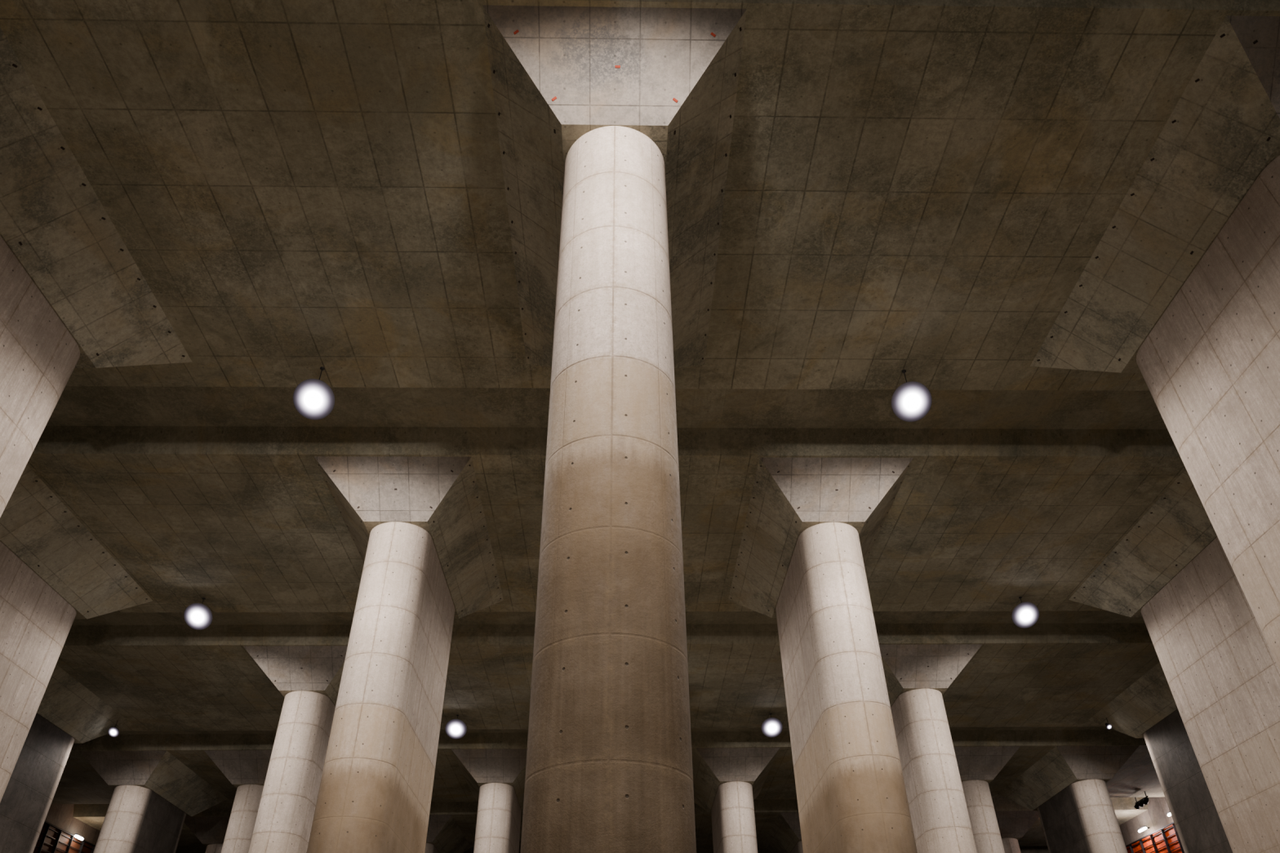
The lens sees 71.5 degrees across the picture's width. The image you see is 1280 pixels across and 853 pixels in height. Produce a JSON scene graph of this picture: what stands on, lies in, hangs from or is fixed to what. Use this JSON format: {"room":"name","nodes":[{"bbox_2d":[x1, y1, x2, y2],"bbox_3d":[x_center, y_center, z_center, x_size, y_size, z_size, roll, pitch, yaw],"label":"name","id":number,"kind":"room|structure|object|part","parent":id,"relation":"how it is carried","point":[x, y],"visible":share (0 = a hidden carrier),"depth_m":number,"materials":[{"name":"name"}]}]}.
{"room":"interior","nodes":[
{"label":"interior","id":0,"kind":"room"},
{"bbox_2d":[44,804,100,845],"bbox_3d":[-39.110,16.248,34.399,0.500,19.910,124.000,0,-37,-1],"label":"wall","id":1,"kind":"structure","parent":0,"point":[60,815],"depth_m":61.58,"materials":[{"name":"concrete"}]},
{"bbox_2d":[33,821,95,852],"bbox_3d":[-39.293,30.080,58.749,0.330,6.200,10.500,0,-37,-1],"label":"shelf","id":2,"kind":"object","parent":1,"relation":"attached to","point":[51,839],"visible":0.4,"depth_m":60.08,"materials":[{"name":"black metal"}]},
{"bbox_2d":[74,833,84,840],"bbox_3d":[-39.207,28.540,61.747,0.650,0.240,1.100,0,-37,-1],"label":"wall lamp","id":3,"kind":"object","parent":1,"relation":"attached to","point":[77,836],"visible":1,"depth_m":61.64,"materials":[{"name":"grey"}]},
{"bbox_2d":[0,0,1279,852],"bbox_3d":[-0.973,9.247,40.709,76.000,2.000,124.000,0,-37,-1],"label":"ceiling","id":4,"kind":"structure","parent":0,"point":[923,188],"depth_m":23.81,"materials":[{"name":"concrete"}]},
{"bbox_2d":[107,720,119,737],"bbox_3d":[-27.122,15.518,45.975,0.560,1.001,0.451,0,-37,-1],"label":"floodlight","id":5,"kind":"object","parent":4,"relation":"hanging from","point":[113,731],"visible":1,"depth_m":45.75,"materials":[{"name":"grey glass"}]},
{"bbox_3d":[-27.118,15.755,45.755,0.560,0.034,0.560,0,-80,-1],"label":"lamp glass","id":6,"kind":"part","parent":5,"relation":"part of","materials":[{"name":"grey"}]},
{"bbox_2d":[183,597,212,630],"bbox_3d":[-17.496,7.368,35.309,1.120,1.172,0.828,0,-37,-1],"label":"floodlight","id":7,"kind":"object","parent":4,"relation":"hanging from","point":[197,616],"visible":1,"depth_m":35.13,"materials":[{"name":"grey glass"}]},
{"bbox_2d":[293,366,334,419],"bbox_3d":[-8.799,-1.019,24.192,1.120,1.492,0.828,0,-37,-1],"label":"globe lamp","id":8,"kind":"object","parent":4,"relation":"hanging from","point":[313,398],"visible":1,"depth_m":23.91,"materials":[{"name":"grey glass"}]},
{"bbox_3d":[-8.802,-1.193,24.320,0.120,1.060,0.120,0,-37,-1],"label":"rod","id":9,"kind":"part","parent":8,"relation":"part of","materials":[{"name":"grey metal"}]},
{"bbox_2d":[444,715,466,738],"bbox_3d":[-9.576,15.609,46.335,1.120,1.112,0.828,0,-37,-1],"label":"floodlight","id":10,"kind":"object","parent":4,"relation":"hanging from","point":[455,728],"visible":1,"depth_m":46.17,"materials":[{"name":"grey glass"}]},
{"bbox_2d":[761,713,782,737],"bbox_3d":[6.920,15.662,46.717,1.120,1.112,0.828,0,-37,-1],"label":"floodlight","id":11,"kind":"object","parent":4,"relation":"hanging from","point":[771,727],"visible":1,"depth_m":46.55,"materials":[{"name":"grey glass"}]},
{"bbox_2d":[891,369,931,422],"bbox_3d":[7.436,-0.967,24.568,1.120,1.492,0.828,0,-37,-1],"label":"globe lamp","id":12,"kind":"object","parent":4,"relation":"hanging from","point":[911,401],"visible":1,"depth_m":24.29,"materials":[{"name":"grey glass"}]},
{"bbox_2d":[1011,596,1039,628],"bbox_3d":[15.595,7.474,36.076,1.120,1.172,0.828,0,-37,-1],"label":"floodlight","id":13,"kind":"object","parent":4,"relation":"hanging from","point":[1024,615],"visible":1,"depth_m":35.89,"materials":[{"name":"grey glass"}]},
{"bbox_2d":[1105,717,1111,729],"bbox_3d":[24.765,15.617,47.160,0.300,0.912,0.352,0,-37,-1],"label":"floodlight","id":14,"kind":"object","parent":4,"relation":"hanging from","point":[1108,726],"visible":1,"depth_m":46.89,"materials":[{"name":"grey glass"}]},
{"bbox_3d":[24.770,15.860,46.884,0.300,0.018,0.300,0,-80,-1],"label":"lamp glass","id":15,"kind":"part","parent":14,"relation":"part of","materials":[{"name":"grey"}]},
{"bbox_2d":[1133,791,1149,809],"bbox_3d":[33.953,25.385,60.241,0.469,0.821,1.800,0,-37,-1],"label":"cluster","id":16,"kind":"object","parent":4,"relation":"hanging from","point":[1144,801],"visible":1,"depth_m":60.01,"materials":[{"name":"black metal"}]},
{"bbox_2d":[1119,797,1173,852],"bbox_3d":[37.370,16.495,36.170,0.500,19.910,124.000,0,-37,-1],"label":"wall","id":17,"kind":"structure","parent":0,"point":[1155,817],"depth_m":63.63,"materials":[{"name":"concrete"}]},
{"bbox_2d":[1137,826,1150,832],"bbox_3d":[36.122,28.783,63.492,0.650,0.240,1.100,0,-37,-1],"label":"wall lamp","id":18,"kind":"object","parent":17,"relation":"attached to","point":[1144,828],"visible":1,"depth_m":63.43,"materials":[{"name":"grey"}]},
{"bbox_2d":[1125,822,1184,852],"bbox_3d":[36.339,30.503,60.364,0.330,5.750,10.500,0,-37,-1],"label":"wall panel","id":19,"kind":"object","parent":17,"relation":"attached to","point":[1166,839],"visible":0.42,"depth_m":62.02,"materials":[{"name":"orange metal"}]},
{"bbox_3d":[-0.754,24.451,29.134,77.000,0.400,125.000,0,-37,-1],"label":"floor","id":20,"kind":"structure","parent":0,"visible":0},
{"bbox_2d":[0,664,132,852],"bbox_3d":[-29.212,19.887,37.715,4.940,17.910,10.100,0,-37,-1],"label":"concrete pillar","id":21,"kind":"structure","parent":20,"relation":"on","point":[68,713],"depth_m":42.00,"materials":[{"name":"grey concrete"}]},
{"bbox_2d":[0,464,152,802],"bbox_3d":[-21.878,11.089,26.298,4.940,17.910,10.100,0,-37,-1],"label":"concrete pillar","id":22,"kind":"structure","parent":20,"relation":"on","point":[54,573],"depth_m":30.51,"materials":[{"name":"grey concrete"}]},
{"bbox_2d":[0,26,192,517],"bbox_3d":[-14.543,2.292,14.880,4.940,17.910,10.100,0,-37,-1],"label":"concrete pillar","id":23,"kind":"structure","parent":20,"relation":"on","point":[73,294],"depth_m":19.83,"materials":[{"name":"grey concrete"}]},
{"bbox_2d":[79,751,227,852],"bbox_3d":[-29.509,28.707,49.296,4.940,17.910,10.100,0,-37,-1],"label":"concrete pillar","id":24,"kind":"structure","parent":20,"relation":"on","point":[154,793],"depth_m":51.08,"materials":[{"name":"grey concrete"}]},
{"bbox_2d":[184,816,230,852],"bbox_3d":[-29.806,37.526,60.877,4.940,17.910,10.100,0,-37,-1],"label":"concrete pillar","id":25,"kind":"structure","parent":20,"relation":"on","point":[211,831],"depth_m":62.43,"materials":[{"name":"grey concrete"}]},
{"bbox_2d":[204,750,271,852],"bbox_3d":[-22.471,28.729,49.459,4.940,17.910,10.100,0,-37,-1],"label":"concrete pillar","id":26,"kind":"structure","parent":20,"relation":"on","point":[246,771],"depth_m":50.90,"materials":[{"name":"grey concrete"}]},
{"bbox_2d":[243,645,347,852],"bbox_3d":[-15.136,19.932,38.041,4.940,17.910,10.100,0,-37,-1],"label":"concrete pillar","id":27,"kind":"structure","parent":20,"relation":"on","point":[308,677],"depth_m":38.91,"materials":[{"name":"beige concrete"}]},
{"bbox_2d":[306,456,503,852],"bbox_3d":[-7.801,11.135,26.624,4.940,17.910,10.100,0,-37,-1],"label":"concrete pillar","id":28,"kind":"structure","parent":20,"relation":"on","point":[417,526],"depth_m":27.59,"materials":[{"name":"beige concrete"}]},
{"bbox_2d":[424,814,471,852],"bbox_3d":[-15.729,37.572,61.203,4.940,17.910,10.100,0,-37,-1],"label":"concrete pillar","id":29,"kind":"structure","parent":20,"relation":"on","point":[444,835],"depth_m":63.92,"materials":[{"name":"grey concrete"}]},
{"bbox_2d":[451,749,527,852],"bbox_3d":[-8.395,28.775,49.785,4.940,17.910,10.100,0,-37,-1],"label":"concrete pillar","id":30,"kind":"structure","parent":20,"relation":"on","point":[495,778],"depth_m":51.30,"materials":[{"name":"grey concrete"}]},
{"bbox_2d":[482,4,746,852],"bbox_3d":[-0.467,2.338,15.206,4.940,17.910,10.100,0,-37,-1],"label":"concrete pillar","id":31,"kind":"structure","parent":20,"relation":"on","point":[615,124],"depth_m":13.88,"materials":[{"name":"beige concrete"}]},
{"bbox_2d":[692,747,780,852],"bbox_3d":[5.681,28.820,50.111,4.940,17.910,10.100,0,-37,-1],"label":"concrete pillar","id":32,"kind":"structure","parent":20,"relation":"on","point":[726,781],"depth_m":51.66,"materials":[{"name":"grey concrete"}]},
{"bbox_2d":[761,812,803,852],"bbox_3d":[12.423,37.663,61.855,4.940,17.910,10.100,0,-37,-1],"label":"concrete pillar","id":33,"kind":"structure","parent":20,"relation":"on","point":[784,836],"depth_m":65.04,"materials":[{"name":"grey concrete"}]},
{"bbox_2d":[728,457,917,852],"bbox_3d":[6.275,11.180,26.950,4.940,17.910,10.100,0,-37,-1],"label":"concrete pillar","id":34,"kind":"structure","parent":20,"relation":"on","point":[812,526],"depth_m":27.89,"materials":[{"name":"beige concrete"}]},
{"bbox_2d":[879,644,982,852],"bbox_3d":[13.016,20.023,38.693,4.940,17.910,10.100,0,-37,-1],"label":"concrete pillar","id":35,"kind":"structure","parent":20,"relation":"on","point":[917,677],"depth_m":39.51,"materials":[{"name":"beige concrete"}]},
{"bbox_2d":[953,746,1020,852],"bbox_3d":[19.758,28.866,50.437,4.940,17.910,10.100,0,-37,-1],"label":"concrete pillar","id":36,"kind":"structure","parent":20,"relation":"on","point":[978,766],"depth_m":51.89,"materials":[{"name":"beige concrete"}]},
{"bbox_2d":[995,810,1039,852],"bbox_3d":[26.499,37.708,62.181,4.940,17.910,10.100,0,-37,-1],"label":"concrete pillar","id":37,"kind":"structure","parent":20,"relation":"on","point":[1012,825],"depth_m":63.75,"materials":[{"name":"grey concrete"}]},
{"bbox_2d":[997,746,1138,852],"bbox_3d":[26.796,28.888,50.600,4.940,17.910,10.100,0,-37,-1],"label":"concrete pillar","id":38,"kind":"structure","parent":20,"relation":"on","point":[1067,787],"depth_m":52.34,"materials":[{"name":"grey concrete"}]},
{"bbox_2d":[1030,15,1279,670],"bbox_3d":[13.609,2.383,15.532,4.940,17.910,10.100,0,-37,-1],"label":"concrete pillar","id":39,"kind":"structure","parent":20,"relation":"on","point":[1180,289],"depth_m":18.98,"materials":[{"name":"grey concrete"}]},
{"bbox_2d":[1088,662,1232,852],"bbox_3d":[27.092,20.068,39.019,4.940,17.910,10.100,0,-37,-1],"label":"concrete pillar","id":40,"kind":"structure","parent":20,"relation":"on","point":[1148,709],"depth_m":43.13,"materials":[{"name":"grey concrete"}]},
{"bbox_2d":[1068,469,1279,852],"bbox_3d":[20.351,11.226,27.276,4.940,17.910,10.100,0,-37,-1],"label":"concrete pillar","id":41,"kind":"structure","parent":20,"relation":"on","point":[1172,571],"depth_m":29.95,"materials":[{"name":"beige concrete"}]}
]}

